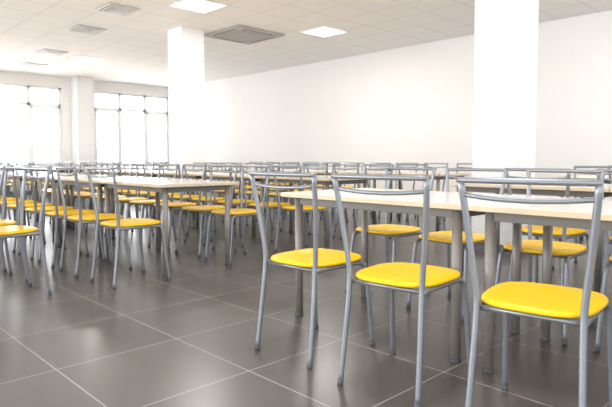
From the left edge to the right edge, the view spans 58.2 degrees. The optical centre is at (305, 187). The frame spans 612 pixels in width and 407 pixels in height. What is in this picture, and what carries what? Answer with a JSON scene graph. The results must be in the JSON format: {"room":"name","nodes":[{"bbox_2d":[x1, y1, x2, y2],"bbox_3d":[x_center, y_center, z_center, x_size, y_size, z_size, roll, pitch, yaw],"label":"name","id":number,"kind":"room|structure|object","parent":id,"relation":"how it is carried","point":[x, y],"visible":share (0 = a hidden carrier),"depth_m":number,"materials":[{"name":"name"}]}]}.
{"room":"eatery","nodes":[
{"label":"eatery","id":0,"kind":"room"},
{"bbox_2d":[0,71,168,190],"bbox_3d":[-9.223,-1.322,12.799,13.600,3.150,0.300,-3,4,-44],"label":"wall","id":1,"kind":"structure","parent":0,"point":[63,83],"depth_m":15.13,"materials":[{"name":"paint"}]},
{"bbox_2d":[0,83,65,166],"bbox_3d":[-7.583,-1.607,14.233,2.550,2.150,0.220,-3,4,-44],"label":"window","id":2,"kind":"structure","parent":1,"relation":"in","point":[29,105],"depth_m":14.60,"materials":[{"name":"plastic"}]},
{"bbox_2d":[94,91,168,165],"bbox_3d":[-5.199,-1.728,16.534,2.440,2.150,0.220,-3,4,-44],"label":"window","id":3,"kind":"structure","parent":1,"relation":"in","point":[119,109],"depth_m":16.65,"materials":[{"name":"plastic"}]},
{"bbox_2d":[0,191,611,406],"bbox_3d":[-2.617,0.647,6.275,13.900,0.100,19.000,-3,4,-44],"label":"floor","id":4,"kind":"structure","parent":0,"point":[188,339],"depth_m":2.87,"materials":[{"name":"tile"}]},
{"bbox_2d":[0,166,6,271],"bbox_3d":[-2.742,0.259,4.480,0.488,0.867,0.436,-3,4,-44],"label":"dining chair","id":5,"kind":"object","parent":4,"relation":"on","point":[2,174],"visible":0.92,"depth_m":4.49,"materials":[{"name":"metal"}]},
{"bbox_2d":[0,162,8,197],"bbox_3d":[-6.053,-0.066,10.673,0.436,0.867,0.488,3,4,43],"label":"dining chair","id":6,"kind":"object","parent":4,"relation":"on","point":[1,162],"visible":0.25,"depth_m":10.69,"materials":[{"name":"metal"}]},
{"bbox_2d":[0,195,10,219],"bbox_3d":[-3.999,0.133,6.885,0.488,0.867,0.436,-3,4,-43],"label":"dining chair","id":7,"kind":"object","parent":4,"relation":"on","point":[1,195],"visible":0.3,"depth_m":6.90,"materials":[{"name":"metal"}]},
{"bbox_2d":[6,162,16,197],"bbox_3d":[-5.693,-0.045,10.274,0.488,0.867,0.436,-3,4,-43],"label":"dining chair","id":8,"kind":"object","parent":4,"relation":"on","point":[8,184],"visible":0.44,"depth_m":10.48,"materials":[{"name":"metal"}]},
{"bbox_2d":[0,198,26,236],"bbox_3d":[-3.614,0.154,6.476,0.488,0.867,0.436,-3,4,-42],"label":"dining chair","id":9,"kind":"object","parent":4,"relation":"on","point":[7,199],"visible":0.21,"depth_m":6.57,"materials":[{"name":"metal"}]},
{"bbox_2d":[0,166,27,281],"bbox_3d":[-2.367,0.279,4.090,0.436,0.867,0.488,3,4,43],"label":"dining chair","id":10,"kind":"object","parent":4,"relation":"on","point":[3,222],"visible":0.63,"depth_m":4.27,"materials":[{"name":"metal"}]},
{"bbox_2d":[2,163,29,199],"bbox_3d":[-6.234,-0.126,11.827,0.488,0.867,0.436,-3,4,-42],"label":"dining chair","id":11,"kind":"object","parent":4,"relation":"on","point":[10,181],"visible":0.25,"depth_m":11.62,"materials":[{"name":"metal"}]},
{"bbox_2d":[0,192,39,238],"bbox_3d":[-3.226,0.175,6.083,0.436,0.867,0.488,3,4,44],"label":"dining chair","id":12,"kind":"object","parent":4,"relation":"on","point":[12,201],"visible":0.23,"depth_m":6.12,"materials":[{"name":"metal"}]},
{"bbox_2d":[1,171,38,220],"bbox_3d":[-4.593,0.122,8.374,0.750,0.730,1.196,-3,4,-44],"label":"dining table","id":13,"kind":"object","parent":4,"relation":"on","point":[36,183],"visible":0.09,"depth_m":8.21,"materials":[{"name":"laminate"}]},
{"bbox_2d":[0,167,51,294],"bbox_3d":[-2.022,0.299,3.707,0.436,0.867,0.488,3,4,43],"label":"dining chair","id":14,"kind":"object","parent":4,"relation":"on","point":[21,230],"visible":1,"depth_m":3.73,"materials":[{"name":"metal"}]},
{"bbox_2d":[0,165,60,252],"bbox_3d":[-2.876,0.195,5.694,0.436,0.867,0.488,3,4,43],"label":"dining chair","id":15,"kind":"object","parent":4,"relation":"on","point":[27,205],"visible":0.52,"depth_m":5.55,"materials":[{"name":"metal"}]},
{"bbox_2d":[18,162,49,202],"bbox_3d":[-5.472,-0.086,11.057,0.488,0.867,0.436,-3,4,-42],"label":"dining chair","id":16,"kind":"object","parent":4,"relation":"on","point":[27,182],"visible":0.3,"depth_m":10.85,"materials":[{"name":"metal"}]},
{"bbox_2d":[4,172,71,227],"bbox_3d":[-3.759,0.167,7.512,0.750,0.730,1.196,-3,4,-44],"label":"dining table","id":17,"kind":"object","parent":4,"relation":"on","point":[8,177],"visible":0.15,"depth_m":7.33,"materials":[{"name":"laminate"}]},
{"bbox_2d":[27,162,51,199],"bbox_3d":[-5.110,-0.066,10.679,0.488,0.867,0.436,-3,4,-41],"label":"dining chair","id":18,"kind":"object","parent":4,"relation":"on","point":[43,184],"visible":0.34,"depth_m":10.62,"materials":[{"name":"metal"}]},
{"bbox_2d":[14,165,81,259],"bbox_3d":[-2.490,0.216,5.295,0.488,0.867,0.436,-3,4,-45],"label":"dining chair","id":19,"kind":"object","parent":4,"relation":"on","point":[35,210],"visible":0.57,"depth_m":5.15,"materials":[{"name":"metal"}]},
{"bbox_2d":[29,163,67,218],"bbox_3d":[-3.984,0.046,8.537,0.488,0.867,0.436,-3,4,-42],"label":"dining chair","id":20,"kind":"object","parent":4,"relation":"on","point":[58,163],"visible":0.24,"depth_m":8.54,"materials":[{"name":"metal"}]},
{"bbox_2d":[40,168,85,200],"bbox_3d":[-5.004,-0.039,11.449,0.750,0.730,1.196,-3,4,-44],"label":"dining table","id":21,"kind":"object","parent":4,"relation":"on","point":[81,169],"visible":0.22,"depth_m":11.02,"materials":[{"name":"laminate"}]},
{"bbox_2d":[21,174,106,242],"bbox_3d":[-2.925,0.212,6.650,0.750,0.730,1.196,-3,4,-44],"label":"dining table","id":22,"kind":"object","parent":4,"relation":"on","point":[55,175],"visible":0.25,"depth_m":6.51,"materials":[{"name":"laminate"}]},
{"bbox_2d":[47,163,81,223],"bbox_3d":[-3.625,0.066,8.154,0.488,0.867,0.436,-3,4,-43],"label":"dining chair","id":23,"kind":"object","parent":4,"relation":"on","point":[79,167],"visible":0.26,"depth_m":8.13,"materials":[{"name":"metal"}]},
{"bbox_2d":[34,166,105,267],"bbox_3d":[-2.114,0.236,4.913,0.488,0.867,0.436,-3,4,-43],"label":"dining chair","id":24,"kind":"object","parent":4,"relation":"on","point":[56,214],"visible":0.67,"depth_m":4.84,"materials":[{"name":"metal"}]},
{"bbox_2d":[64,163,96,223],"bbox_3d":[-3.244,0.087,7.753,0.488,0.867,0.436,-3,4,-43],"label":"dining chair","id":25,"kind":"object","parent":4,"relation":"on","point":[95,164],"visible":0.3,"depth_m":7.78,"materials":[{"name":"metal"}]},
{"bbox_2d":[70,76,94,191],"bbox_3d":[-6.173,-1.448,15.209,0.470,3.150,0.470,-3,4,-44],"label":"column","id":26,"kind":"structure","parent":4,"relation":"on","point":[81,88],"depth_m":15.02,"materials":[{"name":"paint"}]},
{"bbox_2d":[74,162,101,202],"bbox_3d":[-4.738,-0.133,11.960,0.488,0.867,0.436,-3,4,-44],"label":"dining chair","id":27,"kind":"object","parent":4,"relation":"on","point":[93,162],"visible":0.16,"depth_m":11.95,"materials":[{"name":"metal"}]},
{"bbox_2d":[76,163,104,212],"bbox_3d":[-3.412,0.027,8.905,0.436,0.867,0.488,3,4,45],"label":"dining chair","id":28,"kind":"object","parent":4,"relation":"on","point":[85,189],"visible":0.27,"depth_m":8.78,"materials":[{"name":"metal"}]},
{"bbox_2d":[70,163,113,227],"bbox_3d":[-2.868,0.107,7.379,0.488,0.867,0.436,-3,4,-41],"label":"dining chair","id":29,"kind":"object","parent":4,"relation":"on","point":[86,195],"visible":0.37,"depth_m":7.34,"materials":[{"name":"metal"}]},
{"bbox_2d":[54,166,131,277],"bbox_3d":[-1.759,0.256,4.541,0.488,0.867,0.436,-3,4,-42],"label":"dining chair","id":30,"kind":"object","parent":4,"relation":"on","point":[81,219],"visible":0.84,"depth_m":4.51,"materials":[{"name":"metal"}]},
{"bbox_2d":[49,176,160,256],"bbox_3d":[-2.091,0.257,5.789,0.750,0.730,1.196,-3,4,-44],"label":"dining table","id":31,"kind":"object","parent":4,"relation":"on","point":[83,180],"visible":0.44,"depth_m":5.61,"materials":[{"name":"laminate"}]},
{"bbox_2d":[89,163,126,212],"bbox_3d":[-3.039,0.047,8.515,0.436,0.867,0.488,3,4,44],"label":"dining chair","id":32,"kind":"object","parent":4,"relation":"on","point":[95,190],"visible":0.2,"depth_m":8.33,"materials":[{"name":"metal"}]},
{"bbox_2d":[86,164,133,231],"bbox_3d":[-2.484,0.128,6.970,0.488,0.867,0.436,-3,4,-43],"label":"dining chair","id":33,"kind":"object","parent":4,"relation":"on","point":[118,168],"visible":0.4,"depth_m":6.96,"materials":[{"name":"steel"},{"name":"plastic"}]},
{"bbox_2d":[85,169,150,209],"bbox_3d":[-3.266,0.055,9.654,0.750,0.730,1.196,-3,4,-44],"label":"dining table","id":34,"kind":"object","parent":4,"relation":"on","point":[97,171],"visible":0.18,"depth_m":9.44,"materials":[{"name":"laminate"}]},
{"bbox_2d":[85,167,170,289],"bbox_3d":[-1.343,0.276,4.151,0.436,0.867,0.488,3,4,44],"label":"dining chair","id":35,"kind":"object","parent":4,"relation":"on","point":[119,224],"visible":1,"depth_m":4.10,"materials":[{"name":"metal"}]},
{"bbox_2d":[107,163,148,218],"bbox_3d":[-2.645,0.066,8.154,0.488,0.867,0.436,-3,4,-42],"label":"dining chair","id":36,"kind":"object","parent":4,"relation":"on","point":[121,191],"visible":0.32,"depth_m":8.01,"materials":[{"name":"steel"},{"name":"plastic"}]},
{"bbox_2d":[104,164,154,239],"bbox_3d":[-2.107,0.149,6.582,0.488,0.867,0.436,-3,4,-43],"label":"dining chair","id":37,"kind":"object","parent":4,"relation":"on","point":[125,199],"visible":0.58,"depth_m":6.58,"materials":[{"name":"steel"},{"name":"plastic"}]},
{"bbox_2d":[123,163,154,218],"bbox_3d":[-2.271,0.087,7.753,0.488,0.867,0.436,-3,4,-41],"label":"dining chair","id":38,"kind":"object","parent":4,"relation":"on","point":[139,193],"visible":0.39,"depth_m":7.66,"materials":[{"name":"steel"},{"name":"plastic"}]},
{"bbox_2d":[129,167,168,196],"bbox_3d":[-3.530,-0.114,12.872,0.750,0.730,1.196,-3,4,-44],"label":"dining table","id":39,"kind":"object","parent":4,"relation":"on","point":[129,167],"visible":0.14,"depth_m":12.64,"materials":[{"name":"laminate"}]},
{"bbox_2d":[124,164,178,240],"bbox_3d":[-1.738,0.169,6.199,0.488,0.867,0.436,-3,4,-42],"label":"dining chair","id":40,"kind":"object","parent":4,"relation":"on","point":[145,203],"visible":0.59,"depth_m":6.19,"materials":[{"name":"steel"},{"name":"plastic"}]},
{"bbox_2d":[115,170,191,214],"bbox_3d":[-2.432,0.100,8.793,0.750,0.730,1.196,-3,4,-44],"label":"dining table","id":41,"kind":"object","parent":4,"relation":"on","point":[148,172],"visible":0.3,"depth_m":8.59,"materials":[{"name":"laminate"}]},
{"bbox_2d":[142,163,187,224],"bbox_3d":[-1.887,0.107,7.373,0.488,0.867,0.436,-3,4,-45],"label":"dining chair","id":42,"kind":"object","parent":4,"relation":"on","point":[174,194],"visible":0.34,"depth_m":7.34,"materials":[{"name":"metal"}]},
{"bbox_2d":[96,178,239,275],"bbox_3d":[-1.257,0.302,4.927,0.750,0.730,1.196,-3,4,-44],"label":"dining table","id":43,"kind":"object","parent":4,"relation":"on","point":[165,186],"visible":0.94,"depth_m":4.65,"materials":[{"name":"laminate"}]},
{"bbox_2d":[148,164,206,250],"bbox_3d":[-1.360,0.189,5.818,0.436,0.867,0.488,3,4,44],"label":"dining chair","id":44,"kind":"object","parent":4,"relation":"on","point":[172,205],"visible":0.79,"depth_m":5.80,"materials":[{"name":"steel"},{"name":"plastic"}]},
{"bbox_2d":[168,26,204,212],"bbox_3d":[-2.078,-1.153,9.585,0.470,3.150,0.470,-3,4,-44],"label":"column","id":45,"kind":"structure","parent":4,"relation":"on","point":[186,98],"depth_m":9.40,"materials":[{"name":"plaster"},{"name":"paint"}]},
{"bbox_2d":[162,164,210,233],"bbox_3d":[-1.528,0.128,6.987,0.488,0.867,0.436,-3,4,-43],"label":"dining chair","id":46,"kind":"object","parent":4,"relation":"on","point":[177,197],"visible":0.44,"depth_m":6.92,"materials":[{"name":"steel"},{"name":"plastic"}]},
{"bbox_2d":[173,163,207,213],"bbox_3d":[-1.922,0.019,9.058,0.488,0.867,0.436,-3,4,-41],"label":"dining chair","id":47,"kind":"object","parent":4,"relation":"on","point":[193,163],"visible":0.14,"depth_m":9.16,"materials":[{"name":"metal"}]},
{"bbox_2d":[151,172,235,227],"bbox_3d":[-1.598,0.145,7.931,0.750,0.730,1.196,-3,4,-44],"label":"dining table","id":48,"kind":"object","parent":4,"relation":"on","point":[191,175],"visible":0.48,"depth_m":7.65,"materials":[{"name":"laminate"}]},
{"bbox_2d":[175,165,237,257],"bbox_3d":[-0.974,0.209,5.424,0.436,0.867,0.488,3,4,44],"label":"dining chair","id":49,"kind":"object","parent":4,"relation":"on","point":[201,208],"visible":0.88,"depth_m":5.41,"materials":[{"name":"metal"}]},
{"bbox_2d":[191,163,226,217],"bbox_3d":[-1.549,0.040,8.660,0.488,0.867,0.436,-3,4,-44],"label":"dining chair","id":50,"kind":"object","parent":4,"relation":"on","point":[210,163],"visible":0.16,"depth_m":8.69,"materials":[{"name":"metal"}]},
{"bbox_2d":[184,164,235,238],"bbox_3d":[-1.162,0.147,6.607,0.436,0.867,0.488,3,4,44],"label":"dining chair","id":51,"kind":"object","parent":4,"relation":"on","point":[205,199],"visible":0.66,"depth_m":6.56,"materials":[{"name":"metal"}]},
{"bbox_2d":[206,168,245,205],"bbox_3d":[-1.792,-0.020,11.077,0.750,0.730,1.196,-3,4,-44],"label":"dining table","id":52,"kind":"object","parent":4,"relation":"on","point":[207,170],"visible":0.24,"depth_m":10.83,"materials":[{"name":"laminate"}]},
{"bbox_2d":[208,163,248,222],"bbox_3d":[-1.171,0.060,8.281,0.488,0.867,0.436,-3,4,-42],"label":"dining chair","id":53,"kind":"object","parent":4,"relation":"on","point":[216,191],"visible":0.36,"depth_m":8.24,"materials":[{"name":"metal"}]},
{"bbox_2d":[207,164,260,240],"bbox_3d":[-0.799,0.169,6.200,0.488,0.867,0.436,-3,4,-42],"label":"dining chair","id":54,"kind":"object","parent":4,"relation":"on","point":[235,202],"visible":0.47,"depth_m":6.12,"materials":[{"name":"metal"}]},
{"bbox_2d":[221,162,251,207],"bbox_3d":[-1.178,-0.008,9.574,0.488,0.867,0.436,-3,4,-45],"label":"dining chair","id":55,"kind":"object","parent":4,"relation":"on","point":[236,186],"visible":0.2,"depth_m":9.38,"materials":[{"name":"metal"}]},
{"bbox_2d":[204,165,271,265],"bbox_3d":[-0.624,0.229,5.050,0.488,0.867,0.436,-3,4,-43],"label":"dining chair","id":56,"kind":"object","parent":4,"relation":"on","point":[241,212],"visible":0.79,"depth_m":5.04,"materials":[{"name":"metal"}]},
{"bbox_2d":[196,173,292,237],"bbox_3d":[-0.764,0.190,7.069,0.750,0.730,1.196,-3,4,-44],"label":"dining table","id":57,"kind":"object","parent":4,"relation":"on","point":[215,176],"visible":0.35,"depth_m":6.89,"materials":[{"name":"laminate"}]},
{"bbox_2d":[219,169,284,201],"bbox_3d":[-0.958,0.025,10.215,0.750,0.730,1.196,-3,4,-44],"label":"dining table","id":58,"kind":"object","parent":4,"relation":"on","point":[238,171],"visible":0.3,"depth_m":10.23,"materials":[{"name":"laminate"}]},
{"bbox_2d":[235,163,273,225],"bbox_3d":[-0.770,0.081,7.870,0.488,0.867,0.436,-3,4,-42],"label":"dining chair","id":59,"kind":"object","parent":4,"relation":"on","point":[249,193],"visible":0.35,"depth_m":7.83,"materials":[{"name":"metal"}]},
{"bbox_2d":[240,163,276,213],"bbox_3d":[-0.799,0.012,9.194,0.436,0.867,0.488,3,4,44],"label":"dining chair","id":60,"kind":"object","parent":4,"relation":"on","point":[258,187],"visible":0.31,"depth_m":9.09,"materials":[{"name":"metal"}]},
{"bbox_2d":[238,165,294,246],"bbox_3d":[-0.401,0.189,5.806,0.436,0.867,0.488,3,4,44],"label":"dining chair","id":61,"kind":"object","parent":4,"relation":"on","point":[268,205],"visible":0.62,"depth_m":5.78,"materials":[{"name":"metal"}]},
{"bbox_2d":[260,163,288,218],"bbox_3d":[-0.421,0.033,8.796,0.436,0.867,0.488,3,4,43],"label":"dining chair","id":62,"kind":"object","parent":4,"relation":"on","point":[270,189],"visible":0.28,"depth_m":8.64,"materials":[{"name":"metal"}]},
{"bbox_2d":[258,163,298,229],"bbox_3d":[-0.406,0.101,7.487,0.488,0.867,0.436,-3,4,-44],"label":"dining chair","id":63,"kind":"object","parent":4,"relation":"on","point":[274,195],"visible":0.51,"depth_m":7.48,"materials":[{"name":"metal"}]},
{"bbox_2d":[270,162,298,200],"bbox_3d":[-0.439,-0.054,10.445,0.436,0.867,0.488,3,4,43],"label":"dining chair","id":64,"kind":"object","parent":4,"relation":"on","point":[281,184],"visible":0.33,"depth_m":10.47,"materials":[{"name":"metal"}]},
{"bbox_2d":[259,170,332,216],"bbox_3d":[-0.124,0.071,9.354,0.750,0.730,1.196,-3,4,-44],"label":"dining table","id":65,"kind":"object","parent":4,"relation":"on","point":[259,170],"visible":0.24,"depth_m":9.34,"materials":[{"name":"laminate"}]},
{"bbox_2d":[282,163,320,219],"bbox_3d":[-0.075,0.053,8.409,0.488,0.867,0.436,-3,4,-41],"label":"dining chair","id":66,"kind":"object","parent":4,"relation":"on","point":[295,190],"visible":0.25,"depth_m":8.41,"materials":[{"name":"metal"}]},
{"bbox_2d":[271,165,333,251],"bbox_3d":[-0.034,0.208,5.453,0.488,0.867,0.436,-3,4,-42],"label":"dining chair","id":67,"kind":"object","parent":4,"relation":"on","point":[306,208],"visible":0.65,"depth_m":5.45,"materials":[{"name":"metal"}]},
{"bbox_2d":[286,162,318,202],"bbox_3d":[-0.064,-0.033,10.050,0.488,0.867,0.436,-3,4,-45],"label":"dining chair","id":68,"kind":"object","parent":4,"relation":"on","point":[302,162],"visible":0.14,"depth_m":10.15,"materials":[{"name":"metal"}]},
{"bbox_2d":[280,163,327,233],"bbox_3d":[-0.023,0.122,7.095,0.436,0.867,0.488,3,4,43],"label":"dining chair","id":69,"kind":"object","parent":4,"relation":"on","point":[304,164],"visible":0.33,"depth_m":7.11,"materials":[{"name":"metal"}]},
{"bbox_2d":[254,175,366,248],"bbox_3d":[0.070,0.235,6.208,0.750,0.730,1.196,-3,4,-44],"label":"dining table","id":70,"kind":"object","parent":4,"relation":"on","point":[326,180],"visible":0.56,"depth_m":5.83,"materials":[{"name":"laminate"}]},
{"bbox_2d":[248,171,374,369],"bbox_3d":[0.034,0.353,2.676,0.436,0.867,0.488,3,4,44],"label":"dining chair","id":71,"kind":"object","parent":4,"relation":"on","point":[315,257],"visible":1,"depth_m":2.60,"materials":[{"name":"metal"}]},
{"bbox_2d":[306,163,347,222],"bbox_3d":[0.303,0.074,8.006,0.488,0.867,0.436,-3,4,-43],"label":"dining chair","id":72,"kind":"object","parent":4,"relation":"on","point":[314,163],"visible":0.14,"depth_m":7.99,"materials":[{"name":"metal"}]},
{"bbox_2d":[317,162,339,212],"bbox_3d":[0.299,-0.014,9.695,0.488,0.867,0.436,-3,4,-44],"label":"dining chair","id":73,"kind":"object","parent":4,"relation":"on","point":[318,186],"visible":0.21,"depth_m":9.76,"materials":[{"name":"metal"}]},
{"bbox_2d":[309,164,359,237],"bbox_3d":[0.344,0.142,6.711,0.436,0.867,0.488,3,4,44],"label":"dining chair","id":74,"kind":"object","parent":4,"relation":"on","point":[333,168],"visible":0.38,"depth_m":6.71,"materials":[{"name":"metal"}]},
{"bbox_2d":[329,162,363,214],"bbox_3d":[0.678,0.005,9.319,0.436,0.867,0.488,3,4,44],"label":"dining chair","id":75,"kind":"object","parent":4,"relation":"on","point":[362,166],"visible":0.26,"depth_m":9.39,"materials":[{"name":"metal"}]},
{"bbox_2d":[309,171,392,219],"bbox_3d":[0.710,0.116,8.492,0.750,0.730,1.196,-3,4,-44],"label":"dining table","id":76,"kind":"object","parent":4,"relation":"on","point":[316,172],"visible":0.19,"depth_m":8.32,"materials":[{"name":"laminate"}]},
{"bbox_2d":[334,163,376,227],"bbox_3d":[0.686,0.095,7.615,0.436,0.867,0.488,3,4,44],"label":"dining chair","id":77,"kind":"object","parent":4,"relation":"on","point":[356,216],"visible":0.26,"depth_m":7.49,"materials":[{"name":"metal"}]},
{"bbox_2d":[340,164,393,238],"bbox_3d":[0.706,0.161,6.343,0.488,0.867,0.436,-3,4,-44],"label":"dining chair","id":78,"kind":"object","parent":4,"relation":"on","point":[365,165],"visible":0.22,"depth_m":6.36,"materials":[{"name":"metal"}]},
{"bbox_2d":[369,163,390,217],"bbox_3d":[1.062,0.028,8.889,0.488,0.867,0.436,-3,4,-45],"label":"dining chair","id":79,"kind":"object","parent":4,"relation":"on","point":[369,163],"visible":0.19,"depth_m":9.07,"materials":[{"name":"metal"}]},
{"bbox_2d":[366,166,409,225],"bbox_3d":[1.066,0.115,7.234,0.488,0.867,0.436,-3,4,-45],"label":"dining chair","id":80,"kind":"object","parent":4,"relation":"on","point":[390,166],"visible":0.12,"depth_m":7.21,"materials":[{"name":"metal"}]},
{"bbox_2d":[345,167,435,293],"bbox_3d":[0.581,0.295,3.781,0.488,0.867,0.436,-3,4,-43],"label":"dining chair","id":81,"kind":"object","parent":4,"relation":"on","point":[396,231],"visible":0.65,"depth_m":3.75,"materials":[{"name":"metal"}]},
{"bbox_2d":[378,163,418,218],"bbox_3d":[1.431,0.047,8.525,0.488,0.867,0.436,-3,4,-43],"label":"dining chair","id":82,"kind":"object","parent":4,"relation":"on","point":[396,163],"visible":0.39,"depth_m":8.62,"materials":[{"name":"metal"}]},
{"bbox_2d":[331,174,470,406],"bbox_3d":[0.409,0.374,2.280,0.436,0.867,0.488,3,4,40],"label":"dining chair","id":83,"kind":"object","parent":4,"relation":"on","point":[398,276],"visible":0.98,"depth_m":2.20,"materials":[{"name":"metal"}]},
{"bbox_2d":[281,188,537,363],"bbox_3d":[0.536,0.400,3.075,0.750,0.730,1.196,-3,4,-44],"label":"dining table","id":84,"kind":"object","parent":4,"relation":"on","point":[442,204],"visible":0.65,"depth_m":2.86,"materials":[{"name":"laminate"}]},
{"bbox_2d":[367,172,470,230],"bbox_3d":[1.544,0.161,7.630,0.750,0.730,1.196,-3,4,-44],"label":"dining table","id":85,"kind":"object","parent":4,"relation":"on","point":[438,176],"visible":0.47,"depth_m":7.41,"materials":[{"name":"laminate"}]},
{"bbox_2d":[397,164,444,230],"bbox_3d":[1.443,0.133,6.873,0.436,0.867,0.488,3,4,44],"label":"dining chair","id":86,"kind":"object","parent":4,"relation":"on","point":[426,165],"visible":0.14,"depth_m":6.86,"materials":[{"name":"metal"}]},
{"bbox_2d":[406,163,447,221],"bbox_3d":[1.789,0.067,8.134,0.488,0.867,0.436,-3,4,-42],"label":"dining chair","id":87,"kind":"object","parent":4,"relation":"on","point":[424,163],"visible":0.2,"depth_m":8.16,"materials":[{"name":"metal"}]},
{"bbox_2d":[439,163,471,224],"bbox_3d":[2.185,0.088,7.740,0.488,0.867,0.436,-3,4,-42],"label":"dining chair","id":88,"kind":"object","parent":4,"relation":"on","point":[457,163],"visible":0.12,"depth_m":7.92,"materials":[{"name":"metal"}]},
{"bbox_2d":[406,168,507,321],"bbox_3d":[0.936,0.315,3.415,0.488,0.867,0.436,-3,4,-43],"label":"dining chair","id":89,"kind":"object","parent":4,"relation":"on","point":[445,237],"visible":0.55,"depth_m":3.41,"materials":[{"name":"metal"}]},
{"bbox_2d":[471,0,538,254],"bbox_3d":[1.997,-0.940,5.519,0.470,3.150,0.470,-3,4,-44],"label":"column","id":90,"kind":"structure","parent":4,"relation":"on","point":[505,31],"depth_m":5.36,"materials":[{"name":"paint"}]},
{"bbox_2d":[450,182,611,292],"bbox_3d":[1.863,0.333,4.355,0.750,0.730,1.196,-3,4,-44],"label":"dining table","id":91,"kind":"object","parent":4,"relation":"on","point":[575,191],"visible":0.36,"depth_m":3.97,"materials":[{"name":"laminate"}]},
{"bbox_2d":[457,177,611,406],"bbox_3d":[0.806,0.395,1.885,0.436,0.867,0.488,2,4,38],"label":"dining chair","id":92,"kind":"object","parent":4,"relation":"on","point":[540,301],"visible":1,"depth_m":1.80,"materials":[{"name":"metal"}]},
{"bbox_2d":[468,196,611,373],"bbox_3d":[1.370,0.445,2.213,0.750,0.730,1.196,-3,4,-44],"label":"dining table","id":93,"kind":"object","parent":4,"relation":"on","point":[579,216],"visible":0.81,"depth_m":2.35,"materials":[{"name":"laminate"}]},
{"bbox_2d":[504,168,588,285],"bbox_3d":[1.640,0.300,3.703,0.488,0.867,0.436,-3,4,-41],"label":"dining chair","id":94,"kind":"object","parent":4,"relation":"on","point":[537,230],"visible":0.5,"depth_m":3.61,"materials":[{"name":"metal"}]},
{"bbox_2d":[494,169,605,344],"bbox_3d":[1.321,0.336,3.017,0.488,0.867,0.436,-3,4,-44],"label":"dining chair","id":95,"kind":"object","parent":4,"relation":"on","point":[565,250],"visible":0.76,"depth_m":3.00,"materials":[{"name":"metal"}]},
{"bbox_2d":[552,176,609,241],"bbox_3d":[3.337,0.258,5.778,0.750,0.730,1.196,-3,4,-44],"label":"dining table","id":96,"kind":"object","parent":4,"relation":"on","point":[571,177],"visible":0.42,"depth_m":5.80,"materials":[{"name":"laminate"}]},
{"bbox_2d":[552,166,611,269],"bbox_3d":[2.365,0.253,4.600,0.488,0.867,0.436,-3,4,-42],"label":"dining chair","id":97,"kind":"object","parent":4,"relation":"on","point":[574,167],"visible":0.15,"depth_m":4.72,"materials":[{"name":"metal"}]},
{"bbox_2d":[594,255,611,352],"bbox_3d":[1.693,0.356,2.632,0.488,0.867,0.436,-3,4,-43],"label":"dining chair","id":98,"kind":"object","parent":4,"relation":"on","point":[607,266],"visible":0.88,"depth_m":2.63,"materials":[{"name":"metal"}]},
{"bbox_2d":[596,169,611,291],"bbox_3d":[2.038,0.321,3.286,0.488,0.867,0.436,-3,4,-41],"label":"dining chair","id":99,"kind":"object","parent":4,"relation":"on","point":[607,241],"visible":0.52,"depth_m":3.29,"materials":[{"name":"metal"}]},
{"bbox_2d":[608,165,611,257],"bbox_3d":[3.113,0.225,5.133,0.488,0.867,0.436,-3,4,-43],"label":"dining chair","id":100,"kind":"object","parent":4,"relation":"on","point":[610,176],"visible":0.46,"depth_m":5.13,"materials":[{"name":"metal"}]},
{"bbox_2d":[0,0,611,87],"bbox_3d":[-2.617,-2.623,6.104,13.900,0.150,19.000,-3,4,-44],"label":"ceiling","id":101,"kind":"structure","parent":0,"point":[134,46],"depth_m":9.54,"materials":[{"name":"tile"}]},
{"bbox_2d":[20,62,47,67],"bbox_3d":[-6.425,-2.893,12.988,0.480,0.032,0.480,-3,4,-44],"label":"ceiling vent","id":102,"kind":"object","parent":101,"relation":"attached to","point":[28,64],"depth_m":12.94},
{"bbox_2d":[36,49,67,55],"bbox_3d":[-5.284,-2.812,11.450,0.480,0.032,0.480,-3,4,-44],"label":"ceiling vent","id":103,"kind":"object","parent":101,"relation":"attached to","point":[44,51],"depth_m":11.39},
{"bbox_2d":[68,56,105,62],"bbox_3d":[-4.882,-2.863,12.255,0.596,0.014,0.596,-3,4,-44],"label":"ceiling light","id":104,"kind":"object","parent":101,"relation":"attached to","point":[78,58],"depth_m":12.27,"materials":[{"name":"white plastic"}]},
{"bbox_2d":[67,24,106,34],"bbox_3d":[-3.762,-2.707,9.447,0.480,0.032,0.480,-3,4,-44],"label":"ceiling vent","id":105,"kind":"object","parent":101,"relation":"attached to","point":[78,28],"depth_m":9.40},
{"bbox_2d":[95,2,139,15],"bbox_3d":[-2.794,-2.640,8.159,0.480,0.032,0.480,-3,4,-44],"label":"ceiling vent","id":106,"kind":"object","parent":101,"relation":"attached to","point":[113,8],"depth_m":8.11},
{"bbox_2d":[169,0,226,13],"bbox_3d":[-1.560,-2.638,7.961,0.596,0.014,0.596,-3,4,-44],"label":"ceiling light","id":107,"kind":"object","parent":101,"relation":"attached to","point":[200,6],"depth_m":7.95,"materials":[{"name":"white plastic"}]},
{"bbox_2d":[204,24,284,44],"bbox_3d":[-1.111,-2.718,9.826,1.040,0.050,1.040,-3,4,-44],"label":"air conditioner","id":108,"kind":"object","parent":101,"relation":"attached to","point":[238,33],"depth_m":9.70,"materials":[{"name":"grey metal"}]},
{"bbox_2d":[301,26,348,37],"bbox_3d":[0.321,-2.725,9.610,0.596,0.014,0.596,-3,4,-44],"label":"ceiling light","id":109,"kind":"object","parent":101,"relation":"attached to","point":[323,31],"depth_m":9.58,"materials":[{"name":"white plastic"}]},
{"bbox_2d":[204,10,611,199],"bbox_3d":[2.272,-1.223,10.909,0.300,3.150,19.000,-3,4,-44],"label":"wall","id":110,"kind":"structure","parent":0,"point":[409,104],"depth_m":10.95,"materials":[{"name":"paint"}]}
]}

